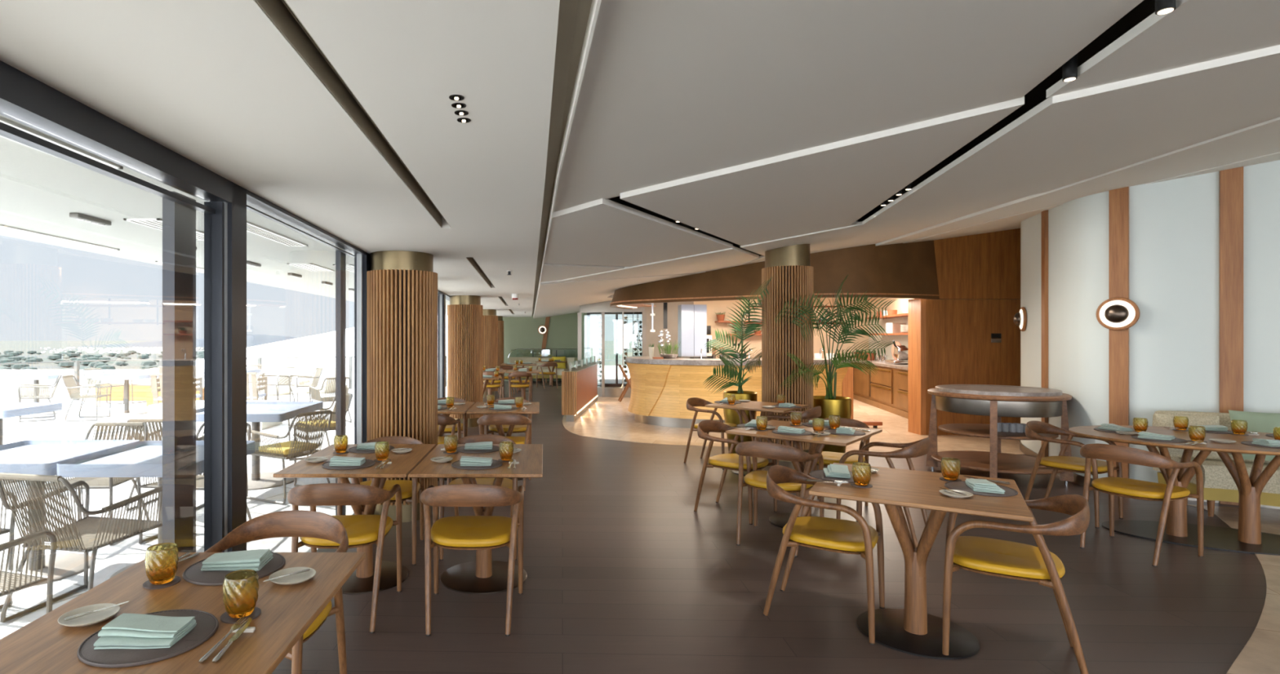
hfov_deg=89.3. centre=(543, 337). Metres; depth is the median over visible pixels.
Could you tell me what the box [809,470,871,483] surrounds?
placemat
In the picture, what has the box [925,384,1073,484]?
console table
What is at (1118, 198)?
trim
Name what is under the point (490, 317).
column
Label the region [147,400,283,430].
concrete bench
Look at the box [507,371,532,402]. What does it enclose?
dining chair
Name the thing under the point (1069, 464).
dining chair
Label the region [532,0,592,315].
ceiling beam
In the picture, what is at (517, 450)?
bread plate
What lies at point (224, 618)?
coaster
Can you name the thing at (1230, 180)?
trim
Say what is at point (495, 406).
folded napkin
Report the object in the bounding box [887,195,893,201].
track spotlight
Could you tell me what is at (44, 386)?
armchair
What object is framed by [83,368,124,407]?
armchair
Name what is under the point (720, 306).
wall
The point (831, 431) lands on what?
placemat
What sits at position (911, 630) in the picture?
dining table
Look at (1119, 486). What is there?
dining chair
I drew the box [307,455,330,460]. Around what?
butter knife
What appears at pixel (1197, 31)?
ceiling
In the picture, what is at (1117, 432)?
bread plate
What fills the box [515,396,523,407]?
tumbler
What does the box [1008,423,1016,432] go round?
water glass
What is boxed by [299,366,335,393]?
round planter
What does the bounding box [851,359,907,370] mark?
countertop
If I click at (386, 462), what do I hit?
knife
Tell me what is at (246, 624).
knife
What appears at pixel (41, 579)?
armchair
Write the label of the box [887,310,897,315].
clay jar
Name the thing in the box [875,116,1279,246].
ceiling
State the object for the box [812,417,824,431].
tumbler
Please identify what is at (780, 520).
dining table
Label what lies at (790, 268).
column
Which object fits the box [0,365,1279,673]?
floor
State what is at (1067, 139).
ceiling
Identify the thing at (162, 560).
tumbler
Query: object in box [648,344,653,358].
potted herb
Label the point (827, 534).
dining chair
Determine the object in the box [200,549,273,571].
folded napkin
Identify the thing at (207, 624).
placemat
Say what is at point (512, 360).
curved sofa
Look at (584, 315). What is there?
wall
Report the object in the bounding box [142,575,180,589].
coaster
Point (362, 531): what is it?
dining chair
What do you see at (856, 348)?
potted herb
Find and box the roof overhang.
[0,115,449,315]
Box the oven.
[689,325,711,358]
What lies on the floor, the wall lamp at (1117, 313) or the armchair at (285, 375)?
the armchair at (285, 375)
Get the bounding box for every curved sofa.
[509,357,577,382]
[1151,410,1279,516]
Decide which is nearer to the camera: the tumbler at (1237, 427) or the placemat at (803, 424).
the tumbler at (1237, 427)
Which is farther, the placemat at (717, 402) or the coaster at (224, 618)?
the placemat at (717, 402)
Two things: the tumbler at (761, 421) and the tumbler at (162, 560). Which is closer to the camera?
the tumbler at (162, 560)
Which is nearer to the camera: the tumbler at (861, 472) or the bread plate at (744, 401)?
the tumbler at (861, 472)
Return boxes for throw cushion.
[551,356,565,368]
[1154,413,1220,457]
[1228,409,1279,461]
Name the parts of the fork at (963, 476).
handle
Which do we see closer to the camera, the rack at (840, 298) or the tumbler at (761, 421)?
the tumbler at (761, 421)
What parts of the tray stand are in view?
leg, leg, leg, leg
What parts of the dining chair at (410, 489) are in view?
leg, seat, backrest, seat frame, leg, leg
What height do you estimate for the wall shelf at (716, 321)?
0.040 m
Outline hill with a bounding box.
[75,334,297,346]
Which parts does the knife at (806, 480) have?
handle, blade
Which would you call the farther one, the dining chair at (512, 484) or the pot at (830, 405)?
the pot at (830, 405)
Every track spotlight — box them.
[880,200,886,205]
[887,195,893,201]
[895,189,902,195]
[904,182,911,190]
[1062,53,1077,81]
[1155,0,1176,14]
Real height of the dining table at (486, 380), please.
0.750 m
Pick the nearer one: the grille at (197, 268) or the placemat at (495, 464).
the placemat at (495, 464)
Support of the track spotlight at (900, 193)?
attached to the ceiling at (216, 84)
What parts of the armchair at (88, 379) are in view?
frame, seat frame, frame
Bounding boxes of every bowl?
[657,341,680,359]
[813,353,822,358]
[826,353,834,358]
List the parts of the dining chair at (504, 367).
backrest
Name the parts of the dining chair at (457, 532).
leg, leg, backrest, seat, seat frame, leg, leg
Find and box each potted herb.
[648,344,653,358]
[714,311,725,320]
[753,327,761,333]
[853,348,869,359]
[857,350,876,360]
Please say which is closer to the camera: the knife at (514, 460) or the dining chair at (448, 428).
the knife at (514, 460)
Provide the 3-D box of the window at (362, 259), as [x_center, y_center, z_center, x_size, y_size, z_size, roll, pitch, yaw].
[-1.504,0.400,4.240,0.238,2.200,2.420,0,0,0]
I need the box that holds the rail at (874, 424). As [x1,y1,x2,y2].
[861,421,882,428]
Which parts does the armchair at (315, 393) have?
frame, frame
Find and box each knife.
[63,600,130,620]
[178,552,190,559]
[212,617,252,662]
[262,568,310,582]
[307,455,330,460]
[380,459,389,468]
[512,459,515,468]
[805,480,848,483]
[938,487,966,495]
[961,475,1009,483]
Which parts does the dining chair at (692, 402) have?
leg, backrest, leg, seat, leg, leg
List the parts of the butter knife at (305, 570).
blade, handle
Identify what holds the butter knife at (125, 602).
on the bread plate at (94, 618)
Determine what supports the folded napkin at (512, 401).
on the placemat at (495, 403)
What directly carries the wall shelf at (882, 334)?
attached to the wall at (903, 340)
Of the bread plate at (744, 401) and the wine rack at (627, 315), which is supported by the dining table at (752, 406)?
the bread plate at (744, 401)
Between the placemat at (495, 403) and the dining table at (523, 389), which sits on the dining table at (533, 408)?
the placemat at (495, 403)
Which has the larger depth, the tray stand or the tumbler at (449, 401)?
the tray stand
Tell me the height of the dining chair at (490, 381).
0.767 m
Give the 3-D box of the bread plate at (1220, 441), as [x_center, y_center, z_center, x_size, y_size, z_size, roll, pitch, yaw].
[4.842,0.742,4.562,0.136,0.016,0.136,0,0,0]
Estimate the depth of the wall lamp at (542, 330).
21.91 m
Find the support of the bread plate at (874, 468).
on the dining table at (911, 630)
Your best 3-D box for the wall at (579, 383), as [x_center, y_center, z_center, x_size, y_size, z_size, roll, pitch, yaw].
[0.851,0.970,13.329,1.050,1.060,4.153,0,0,0]
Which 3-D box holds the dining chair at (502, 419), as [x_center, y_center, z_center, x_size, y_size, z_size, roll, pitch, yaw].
[-0.390,1.119,6.467,0.547,0.767,0.560,0,0,0]
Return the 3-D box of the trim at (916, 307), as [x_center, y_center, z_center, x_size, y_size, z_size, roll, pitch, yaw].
[5.820,0.450,9.970,0.080,2.100,0.340,0,0,0]
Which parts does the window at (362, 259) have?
post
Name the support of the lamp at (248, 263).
attached to the roof overhang
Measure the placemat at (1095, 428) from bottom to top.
0.008 m
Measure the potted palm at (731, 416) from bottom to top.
2.244 m
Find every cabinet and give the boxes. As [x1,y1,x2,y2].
[677,304,706,357]
[851,359,907,418]
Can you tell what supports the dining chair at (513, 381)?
on the floor
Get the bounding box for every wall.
[502,312,577,381]
[561,355,600,422]
[581,312,586,364]
[644,297,868,359]
[868,297,911,359]
[922,228,1020,435]
[1020,160,1279,483]
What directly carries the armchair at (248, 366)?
on the floor
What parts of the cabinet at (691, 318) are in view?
panel, panel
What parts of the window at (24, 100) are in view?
post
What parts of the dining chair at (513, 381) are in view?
seat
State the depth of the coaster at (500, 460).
3.87 m
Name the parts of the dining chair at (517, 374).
leg, seat, backrest, leg, leg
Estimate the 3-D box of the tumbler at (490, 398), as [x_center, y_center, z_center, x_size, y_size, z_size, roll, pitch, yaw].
[-0.585,0.693,7.095,0.090,0.106,0.090,0,0,-1]
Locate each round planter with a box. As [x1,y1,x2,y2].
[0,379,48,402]
[256,368,296,395]
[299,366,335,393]
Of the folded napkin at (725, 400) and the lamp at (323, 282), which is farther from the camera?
the lamp at (323, 282)
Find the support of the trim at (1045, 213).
attached to the wall at (1174, 224)
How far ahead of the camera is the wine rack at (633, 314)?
16.75 m
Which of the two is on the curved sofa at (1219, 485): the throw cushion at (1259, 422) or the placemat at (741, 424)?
the throw cushion at (1259, 422)
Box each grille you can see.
[0,116,123,168]
[0,224,119,250]
[123,218,204,240]
[155,261,204,271]
[246,221,307,246]
[287,263,333,271]
[333,264,354,272]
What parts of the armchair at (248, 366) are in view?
frame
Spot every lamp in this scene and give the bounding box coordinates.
[69,213,111,226]
[246,260,261,266]
[287,272,302,278]
[321,281,333,285]
[537,325,546,334]
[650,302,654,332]
[1013,306,1026,331]
[1095,297,1139,330]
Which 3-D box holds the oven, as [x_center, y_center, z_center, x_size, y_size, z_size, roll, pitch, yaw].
[4.000,0.130,16.224,0.440,0.840,0.552,0,0,0]
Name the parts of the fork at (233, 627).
handle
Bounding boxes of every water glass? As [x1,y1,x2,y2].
[997,423,1001,431]
[1001,423,1008,431]
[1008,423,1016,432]
[1016,423,1023,432]
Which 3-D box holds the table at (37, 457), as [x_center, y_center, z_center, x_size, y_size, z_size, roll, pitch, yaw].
[-3.260,1.117,4.120,0.820,0.776,0.860,0,0,0]
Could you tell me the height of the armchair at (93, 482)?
0.816 m
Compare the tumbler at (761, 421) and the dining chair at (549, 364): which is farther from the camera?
the dining chair at (549, 364)
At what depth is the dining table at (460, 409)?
6.83 m
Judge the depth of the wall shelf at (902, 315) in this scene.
13.85 m
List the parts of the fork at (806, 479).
handle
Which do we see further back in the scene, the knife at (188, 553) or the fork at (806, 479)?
the fork at (806, 479)
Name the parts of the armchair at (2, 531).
seat frame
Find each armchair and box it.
[0,472,162,622]
[0,492,17,609]
[0,529,57,613]
[17,373,62,422]
[26,422,149,545]
[61,374,111,421]
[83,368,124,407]
[125,418,204,511]
[130,366,162,403]
[137,422,251,544]
[246,364,265,399]
[246,409,332,504]
[258,366,295,401]
[288,367,323,401]
[288,392,352,461]
[309,377,351,422]
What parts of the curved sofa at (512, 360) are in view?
backrest, seat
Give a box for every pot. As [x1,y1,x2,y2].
[659,353,678,359]
[716,315,724,320]
[723,391,757,453]
[753,330,761,333]
[813,395,851,453]
[862,353,876,360]
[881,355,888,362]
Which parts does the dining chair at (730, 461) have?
leg, backrest, leg, seat, seat frame, leg, leg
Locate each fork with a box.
[177,552,199,562]
[198,617,248,662]
[806,479,847,482]
[963,475,1009,484]
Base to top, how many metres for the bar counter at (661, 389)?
1.130 m
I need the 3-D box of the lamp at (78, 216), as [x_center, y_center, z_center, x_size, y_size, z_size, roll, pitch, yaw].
[-3.010,-0.782,4.260,0.060,0.036,0.320,0,0,0]
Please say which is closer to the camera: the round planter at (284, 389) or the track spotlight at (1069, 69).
the track spotlight at (1069, 69)
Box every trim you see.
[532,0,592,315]
[533,0,601,318]
[537,316,550,381]
[907,298,925,435]
[1041,209,1048,457]
[1108,186,1128,478]
[1218,166,1243,505]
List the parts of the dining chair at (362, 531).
leg, leg, backrest, seat, seat frame, leg, leg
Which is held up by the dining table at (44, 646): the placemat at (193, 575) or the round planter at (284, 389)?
the placemat at (193, 575)
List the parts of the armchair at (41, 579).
seat frame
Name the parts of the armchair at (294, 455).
frame, seat frame, frame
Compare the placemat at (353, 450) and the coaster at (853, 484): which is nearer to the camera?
the coaster at (853, 484)
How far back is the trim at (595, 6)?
1.93 m
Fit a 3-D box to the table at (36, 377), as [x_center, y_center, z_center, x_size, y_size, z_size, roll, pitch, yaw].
[-9.900,1.117,12.500,0.900,0.776,0.800,0,0,-6]
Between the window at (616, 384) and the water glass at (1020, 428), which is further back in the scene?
the window at (616, 384)
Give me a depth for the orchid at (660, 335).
11.79 m
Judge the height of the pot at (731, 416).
0.800 m
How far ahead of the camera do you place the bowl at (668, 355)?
11.13 m
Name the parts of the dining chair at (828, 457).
seat, backrest, leg, leg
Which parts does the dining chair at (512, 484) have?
leg, leg, seat, backrest, leg, leg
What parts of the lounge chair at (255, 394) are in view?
rail, seat, leg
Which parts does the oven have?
door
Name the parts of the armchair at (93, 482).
frame, seat frame, frame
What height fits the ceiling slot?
0.088 m
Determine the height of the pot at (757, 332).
0.080 m
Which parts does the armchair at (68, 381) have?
seat frame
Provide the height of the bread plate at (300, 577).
0.016 m
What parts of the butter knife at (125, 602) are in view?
handle, blade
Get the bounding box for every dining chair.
[204,510,348,673]
[287,483,401,633]
[337,435,424,565]
[420,484,524,635]
[437,397,470,437]
[437,413,461,484]
[439,434,517,560]
[476,413,531,492]
[483,367,504,398]
[483,371,504,398]
[484,397,532,435]
[497,365,517,395]
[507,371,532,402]
[510,367,531,400]
[536,362,557,389]
[684,397,743,470]
[693,419,777,524]
[735,441,823,556]
[758,406,821,471]
[762,465,884,644]
[795,417,871,515]
[835,437,929,547]
[942,494,1089,673]
[1024,421,1123,528]
[1080,444,1204,566]
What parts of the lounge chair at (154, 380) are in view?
rail, seat, leg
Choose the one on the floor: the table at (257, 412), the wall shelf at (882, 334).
the table at (257, 412)
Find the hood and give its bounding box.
[706,325,711,334]
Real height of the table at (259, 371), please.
0.776 m
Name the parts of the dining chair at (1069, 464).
leg, leg, backrest, seat, seat frame, leg, leg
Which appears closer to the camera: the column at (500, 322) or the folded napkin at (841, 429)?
the folded napkin at (841, 429)
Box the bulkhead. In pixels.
[609,240,939,309]
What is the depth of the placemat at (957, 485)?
3.13 m
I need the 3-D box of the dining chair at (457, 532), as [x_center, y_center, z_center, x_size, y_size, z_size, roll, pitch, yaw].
[-0.380,1.119,3.477,0.547,0.767,0.560,0,0,0]
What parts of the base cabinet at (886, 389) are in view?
door, handle, handle, door, door, door, door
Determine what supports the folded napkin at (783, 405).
on the placemat at (776, 406)
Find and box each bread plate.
[57,603,119,626]
[268,567,315,584]
[304,457,328,462]
[391,448,412,453]
[430,457,453,462]
[476,405,488,408]
[513,448,521,453]
[738,400,750,402]
[762,405,775,408]
[765,426,776,429]
[811,431,830,435]
[871,466,879,472]
[938,489,973,497]
[1115,431,1138,435]
[1208,439,1235,443]
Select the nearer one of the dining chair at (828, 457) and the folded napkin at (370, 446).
the folded napkin at (370, 446)
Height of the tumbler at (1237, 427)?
0.106 m
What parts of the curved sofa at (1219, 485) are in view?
leg, backrest, seat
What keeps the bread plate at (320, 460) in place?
on the dining table at (361, 581)
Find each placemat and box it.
[77,608,218,667]
[182,551,285,586]
[321,458,374,470]
[347,445,394,453]
[451,459,502,470]
[456,445,498,453]
[488,407,517,410]
[493,402,515,405]
[714,400,741,404]
[737,423,772,429]
[771,429,813,435]
[772,404,800,408]
[801,422,839,427]
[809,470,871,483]
[823,429,865,435]
[944,480,1017,497]
[1093,427,1135,433]
[1131,435,1187,443]
[1186,427,1233,434]
[1240,441,1279,448]
[1265,434,1273,437]
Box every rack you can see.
[597,315,601,386]
[623,315,627,386]
[632,314,637,356]
[637,314,641,356]
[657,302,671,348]
[743,297,845,324]
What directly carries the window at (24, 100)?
on the floor
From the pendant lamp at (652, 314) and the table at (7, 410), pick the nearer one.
the table at (7, 410)
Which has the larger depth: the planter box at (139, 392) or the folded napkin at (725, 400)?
the planter box at (139, 392)
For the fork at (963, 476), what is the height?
0.020 m
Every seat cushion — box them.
[258,440,318,454]
[298,419,335,429]
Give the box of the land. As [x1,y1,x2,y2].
[0,341,641,369]
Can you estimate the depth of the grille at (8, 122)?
2.62 m
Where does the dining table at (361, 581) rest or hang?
on the floor
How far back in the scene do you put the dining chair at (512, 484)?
4.69 m
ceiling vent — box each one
[466,257,495,288]
[498,297,506,306]
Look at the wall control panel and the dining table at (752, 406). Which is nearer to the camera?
the dining table at (752, 406)
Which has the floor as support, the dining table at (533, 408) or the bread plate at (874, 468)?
the dining table at (533, 408)
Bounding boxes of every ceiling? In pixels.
[0,0,1155,316]
[533,271,705,319]
[698,44,1279,272]
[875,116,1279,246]
[1046,0,1279,98]
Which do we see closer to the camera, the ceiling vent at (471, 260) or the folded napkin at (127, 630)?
the folded napkin at (127, 630)
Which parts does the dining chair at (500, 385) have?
seat, backrest, leg, leg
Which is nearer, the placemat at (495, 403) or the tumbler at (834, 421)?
the tumbler at (834, 421)
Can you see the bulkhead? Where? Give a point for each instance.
(900, 270)
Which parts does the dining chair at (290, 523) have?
backrest, leg, seat frame, seat, leg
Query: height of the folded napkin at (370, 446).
0.039 m
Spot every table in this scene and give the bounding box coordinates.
[0,373,72,417]
[0,402,62,484]
[0,440,139,588]
[0,552,365,673]
[57,440,254,578]
[92,373,159,416]
[195,401,323,490]
[246,368,261,373]
[273,444,435,594]
[408,444,542,594]
[437,402,475,481]
[466,402,539,480]
[483,369,507,395]
[483,375,501,415]
[500,363,537,391]
[506,369,539,399]
[535,360,567,386]
[705,400,808,476]
[725,420,882,528]
[808,462,1033,659]
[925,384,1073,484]
[1068,425,1279,555]
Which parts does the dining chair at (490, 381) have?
seat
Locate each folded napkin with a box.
[93,613,196,649]
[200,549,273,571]
[328,456,365,466]
[356,442,375,449]
[437,399,445,404]
[460,456,492,466]
[464,441,493,449]
[493,404,511,408]
[497,399,514,404]
[719,397,728,402]
[744,419,756,426]
[777,426,805,434]
[778,403,795,407]
[808,420,829,426]
[822,463,850,478]
[835,426,855,434]
[964,478,1004,493]
[1097,423,1133,431]
[1137,431,1175,440]
[1195,425,1227,431]
[1251,438,1279,446]
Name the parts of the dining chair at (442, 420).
seat, backrest, leg, leg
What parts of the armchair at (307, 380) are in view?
seat frame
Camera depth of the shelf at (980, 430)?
6.77 m
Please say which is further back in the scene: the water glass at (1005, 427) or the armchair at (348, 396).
the armchair at (348, 396)
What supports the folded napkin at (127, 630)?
on the placemat at (207, 624)
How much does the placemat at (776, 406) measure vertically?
0.008 m
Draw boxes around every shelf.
[715,320,761,322]
[727,333,761,335]
[743,306,845,307]
[743,322,843,324]
[866,313,907,319]
[866,333,907,335]
[931,450,1066,475]
[938,423,1058,439]
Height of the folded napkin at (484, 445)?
0.039 m
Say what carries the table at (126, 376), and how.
on the floor
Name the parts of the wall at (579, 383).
cap rail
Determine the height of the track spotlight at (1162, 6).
0.112 m
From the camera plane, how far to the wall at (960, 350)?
9.80 m
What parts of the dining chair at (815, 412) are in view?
leg, leg, backrest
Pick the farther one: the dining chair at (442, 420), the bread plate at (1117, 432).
the dining chair at (442, 420)
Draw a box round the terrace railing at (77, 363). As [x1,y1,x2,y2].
[0,355,446,400]
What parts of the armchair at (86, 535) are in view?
frame, seat frame, frame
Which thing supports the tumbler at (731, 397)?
on the coaster
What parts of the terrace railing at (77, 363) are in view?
post, post, rail, rail, post, post, post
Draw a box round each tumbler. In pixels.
[144,542,178,584]
[222,569,258,617]
[333,435,347,453]
[374,441,389,460]
[444,435,457,453]
[445,396,453,407]
[486,395,494,404]
[493,371,498,377]
[498,441,513,460]
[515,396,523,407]
[727,394,735,404]
[755,416,767,430]
[776,395,785,404]
[791,412,801,425]
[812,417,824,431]
[828,414,840,429]
[851,462,871,485]
[940,457,960,479]
[1133,417,1147,431]
[1173,416,1188,430]
[1188,425,1205,441]
[1231,419,1247,435]
[1273,426,1279,439]
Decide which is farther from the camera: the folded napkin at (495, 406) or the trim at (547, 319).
the trim at (547, 319)
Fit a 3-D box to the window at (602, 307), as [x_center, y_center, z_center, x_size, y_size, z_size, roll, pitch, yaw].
[1.715,0.230,16.141,1.670,2.541,0.621,0,0,0]
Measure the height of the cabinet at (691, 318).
0.980 m
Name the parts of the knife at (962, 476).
handle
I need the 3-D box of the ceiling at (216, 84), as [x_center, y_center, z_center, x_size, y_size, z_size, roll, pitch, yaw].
[4.055,-1.640,8.000,11.890,1.919,30.000,0,0,0]
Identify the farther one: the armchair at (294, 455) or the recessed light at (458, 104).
the armchair at (294, 455)
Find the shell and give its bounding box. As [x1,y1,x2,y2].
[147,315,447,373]
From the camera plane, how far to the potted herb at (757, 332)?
16.36 m
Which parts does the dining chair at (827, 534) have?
leg, leg, backrest, seat, seat frame, leg, leg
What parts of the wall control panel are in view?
button plate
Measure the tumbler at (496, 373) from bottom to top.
0.106 m
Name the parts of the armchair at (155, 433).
frame, frame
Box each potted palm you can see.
[702,275,773,453]
[775,274,896,453]
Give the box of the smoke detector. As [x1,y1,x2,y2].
[511,293,518,300]
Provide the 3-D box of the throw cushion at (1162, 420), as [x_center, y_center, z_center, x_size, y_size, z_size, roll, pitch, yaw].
[5.580,0.845,5.530,0.420,0.382,0.230,0,0,27]
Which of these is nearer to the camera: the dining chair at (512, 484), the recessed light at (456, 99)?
the recessed light at (456, 99)
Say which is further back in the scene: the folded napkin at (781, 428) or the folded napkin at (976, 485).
the folded napkin at (781, 428)
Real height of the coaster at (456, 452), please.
0.004 m
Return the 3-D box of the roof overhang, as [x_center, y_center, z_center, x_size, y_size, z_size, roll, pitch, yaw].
[-2.815,-0.950,5.500,2.870,0.300,35.000,0,0,0]
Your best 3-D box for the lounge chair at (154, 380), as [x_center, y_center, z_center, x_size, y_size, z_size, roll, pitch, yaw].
[-7.343,1.105,12.855,0.744,0.800,0.770,0,0,-9]
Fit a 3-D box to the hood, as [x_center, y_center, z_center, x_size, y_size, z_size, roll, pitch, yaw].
[3.990,-0.180,16.240,0.420,0.220,0.420,0,0,0]
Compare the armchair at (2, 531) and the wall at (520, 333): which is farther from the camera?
the wall at (520, 333)
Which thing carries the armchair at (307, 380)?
on the floor
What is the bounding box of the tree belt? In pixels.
[0,350,204,369]
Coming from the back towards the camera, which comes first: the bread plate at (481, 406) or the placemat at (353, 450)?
the bread plate at (481, 406)
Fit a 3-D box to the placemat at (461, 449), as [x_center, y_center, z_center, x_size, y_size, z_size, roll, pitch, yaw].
[-0.435,0.746,4.280,0.300,0.008,0.300,0,0,0]
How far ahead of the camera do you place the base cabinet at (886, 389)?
13.18 m
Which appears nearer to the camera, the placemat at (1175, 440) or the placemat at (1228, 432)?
the placemat at (1175, 440)
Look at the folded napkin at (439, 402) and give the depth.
7.18 m
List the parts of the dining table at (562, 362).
plate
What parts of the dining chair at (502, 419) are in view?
leg, backrest, seat, leg, leg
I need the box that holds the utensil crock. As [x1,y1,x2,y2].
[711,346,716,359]
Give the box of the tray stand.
[617,364,631,401]
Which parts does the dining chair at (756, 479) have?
leg, leg, backrest, seat frame, seat, leg, leg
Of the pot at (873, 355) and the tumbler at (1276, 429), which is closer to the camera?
the tumbler at (1276, 429)
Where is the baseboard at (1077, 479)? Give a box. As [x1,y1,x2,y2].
[1019,440,1279,509]
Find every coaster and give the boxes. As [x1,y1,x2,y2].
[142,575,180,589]
[220,607,261,623]
[333,451,348,454]
[373,458,390,462]
[443,451,458,454]
[497,458,513,462]
[850,482,872,488]
[939,477,961,481]
[1229,433,1248,435]
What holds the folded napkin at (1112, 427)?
on the placemat at (1095, 428)
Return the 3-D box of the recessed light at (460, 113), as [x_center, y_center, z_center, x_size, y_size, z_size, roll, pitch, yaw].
[-0.255,-0.707,1.994,0.044,0.026,0.044,0,0,0]
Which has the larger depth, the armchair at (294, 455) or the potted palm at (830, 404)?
the potted palm at (830, 404)
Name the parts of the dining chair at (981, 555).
leg, leg, seat frame, seat, backrest, leg, leg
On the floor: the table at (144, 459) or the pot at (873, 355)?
the table at (144, 459)
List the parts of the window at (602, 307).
post, post, head panel, panel, post, post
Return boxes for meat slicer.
[884,340,907,364]
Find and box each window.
[0,60,246,552]
[246,189,369,552]
[437,289,445,435]
[445,293,449,301]
[577,300,646,397]
[586,311,641,386]
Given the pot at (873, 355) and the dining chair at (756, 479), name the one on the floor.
the dining chair at (756, 479)
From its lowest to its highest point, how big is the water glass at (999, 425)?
0.085 m
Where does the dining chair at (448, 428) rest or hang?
on the floor
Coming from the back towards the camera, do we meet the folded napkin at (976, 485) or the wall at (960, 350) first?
the wall at (960, 350)
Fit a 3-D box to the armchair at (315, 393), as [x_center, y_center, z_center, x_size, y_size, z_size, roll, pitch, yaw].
[-3.727,1.097,11.269,0.610,0.816,0.624,0,0,-37]
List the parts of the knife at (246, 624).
handle, blade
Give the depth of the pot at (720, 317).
16.34 m
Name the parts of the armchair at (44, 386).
seat frame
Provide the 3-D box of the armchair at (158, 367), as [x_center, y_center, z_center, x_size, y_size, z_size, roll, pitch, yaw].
[-8.988,1.097,14.737,0.610,0.816,0.624,0,0,18]
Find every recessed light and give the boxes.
[448,94,464,101]
[451,102,466,108]
[454,110,468,115]
[457,117,471,123]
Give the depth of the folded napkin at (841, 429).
4.95 m
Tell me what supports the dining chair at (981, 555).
on the floor
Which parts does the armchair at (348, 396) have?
frame, frame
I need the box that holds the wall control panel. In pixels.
[991,333,1001,342]
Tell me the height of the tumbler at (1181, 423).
0.106 m
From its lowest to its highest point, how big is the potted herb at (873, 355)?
0.263 m
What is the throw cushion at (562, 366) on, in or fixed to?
on the curved sofa at (512, 360)
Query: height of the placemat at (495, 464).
0.008 m
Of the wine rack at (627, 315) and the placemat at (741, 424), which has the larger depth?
the wine rack at (627, 315)
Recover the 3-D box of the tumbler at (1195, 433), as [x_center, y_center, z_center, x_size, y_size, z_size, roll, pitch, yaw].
[4.704,0.693,4.605,0.090,0.106,0.090,0,0,-19]
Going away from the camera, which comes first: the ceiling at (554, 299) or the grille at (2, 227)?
the grille at (2, 227)
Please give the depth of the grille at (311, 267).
7.25 m
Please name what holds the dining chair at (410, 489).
on the floor
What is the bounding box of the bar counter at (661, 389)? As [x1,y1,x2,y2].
[625,355,853,428]
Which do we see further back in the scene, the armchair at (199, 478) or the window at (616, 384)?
the window at (616, 384)
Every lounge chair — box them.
[149,373,202,404]
[246,372,267,400]
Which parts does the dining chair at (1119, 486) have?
leg, leg, backrest, seat, seat frame, leg, leg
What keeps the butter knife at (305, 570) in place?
on the bread plate at (300, 577)
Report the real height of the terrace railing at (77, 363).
0.956 m
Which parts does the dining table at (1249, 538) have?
plate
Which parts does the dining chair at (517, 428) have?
leg, seat frame, seat, backrest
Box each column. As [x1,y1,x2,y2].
[367,250,437,522]
[447,295,483,427]
[483,309,497,397]
[497,315,503,380]
[761,244,813,462]
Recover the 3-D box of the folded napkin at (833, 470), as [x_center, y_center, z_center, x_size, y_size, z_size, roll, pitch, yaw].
[1.584,0.722,3.458,0.139,0.041,0.185,0,0,26]
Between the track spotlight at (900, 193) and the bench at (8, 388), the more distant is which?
the bench at (8, 388)
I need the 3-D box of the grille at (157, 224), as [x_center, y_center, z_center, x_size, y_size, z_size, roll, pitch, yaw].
[-2.700,-0.794,4.750,0.240,0.012,0.900,0,0,0]
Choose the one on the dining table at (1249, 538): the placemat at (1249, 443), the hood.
the placemat at (1249, 443)
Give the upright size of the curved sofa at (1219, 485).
0.835 m
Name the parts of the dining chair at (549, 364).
leg, seat, backrest, leg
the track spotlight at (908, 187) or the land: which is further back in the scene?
the land
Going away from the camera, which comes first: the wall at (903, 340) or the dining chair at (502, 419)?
the dining chair at (502, 419)
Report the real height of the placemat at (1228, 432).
0.008 m
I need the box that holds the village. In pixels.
[40,346,203,353]
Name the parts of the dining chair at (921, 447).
leg, leg, backrest, leg, leg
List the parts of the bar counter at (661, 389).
overlap panel, panel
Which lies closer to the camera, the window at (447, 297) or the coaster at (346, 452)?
the coaster at (346, 452)
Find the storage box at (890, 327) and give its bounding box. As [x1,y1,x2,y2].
[885,323,905,333]
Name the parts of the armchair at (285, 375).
frame, frame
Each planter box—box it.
[95,383,158,400]
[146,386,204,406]
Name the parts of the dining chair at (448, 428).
seat, backrest, seat frame, leg, leg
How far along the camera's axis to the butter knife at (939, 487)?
3.02 m
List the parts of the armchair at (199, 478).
frame, seat frame, frame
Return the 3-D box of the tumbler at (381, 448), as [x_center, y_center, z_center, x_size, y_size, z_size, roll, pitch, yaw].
[-0.981,0.693,3.895,0.090,0.106,0.090,0,0,41]
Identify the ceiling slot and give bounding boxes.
[253,0,451,227]
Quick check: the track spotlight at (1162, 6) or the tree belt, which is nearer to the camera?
the track spotlight at (1162, 6)
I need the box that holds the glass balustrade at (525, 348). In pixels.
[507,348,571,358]

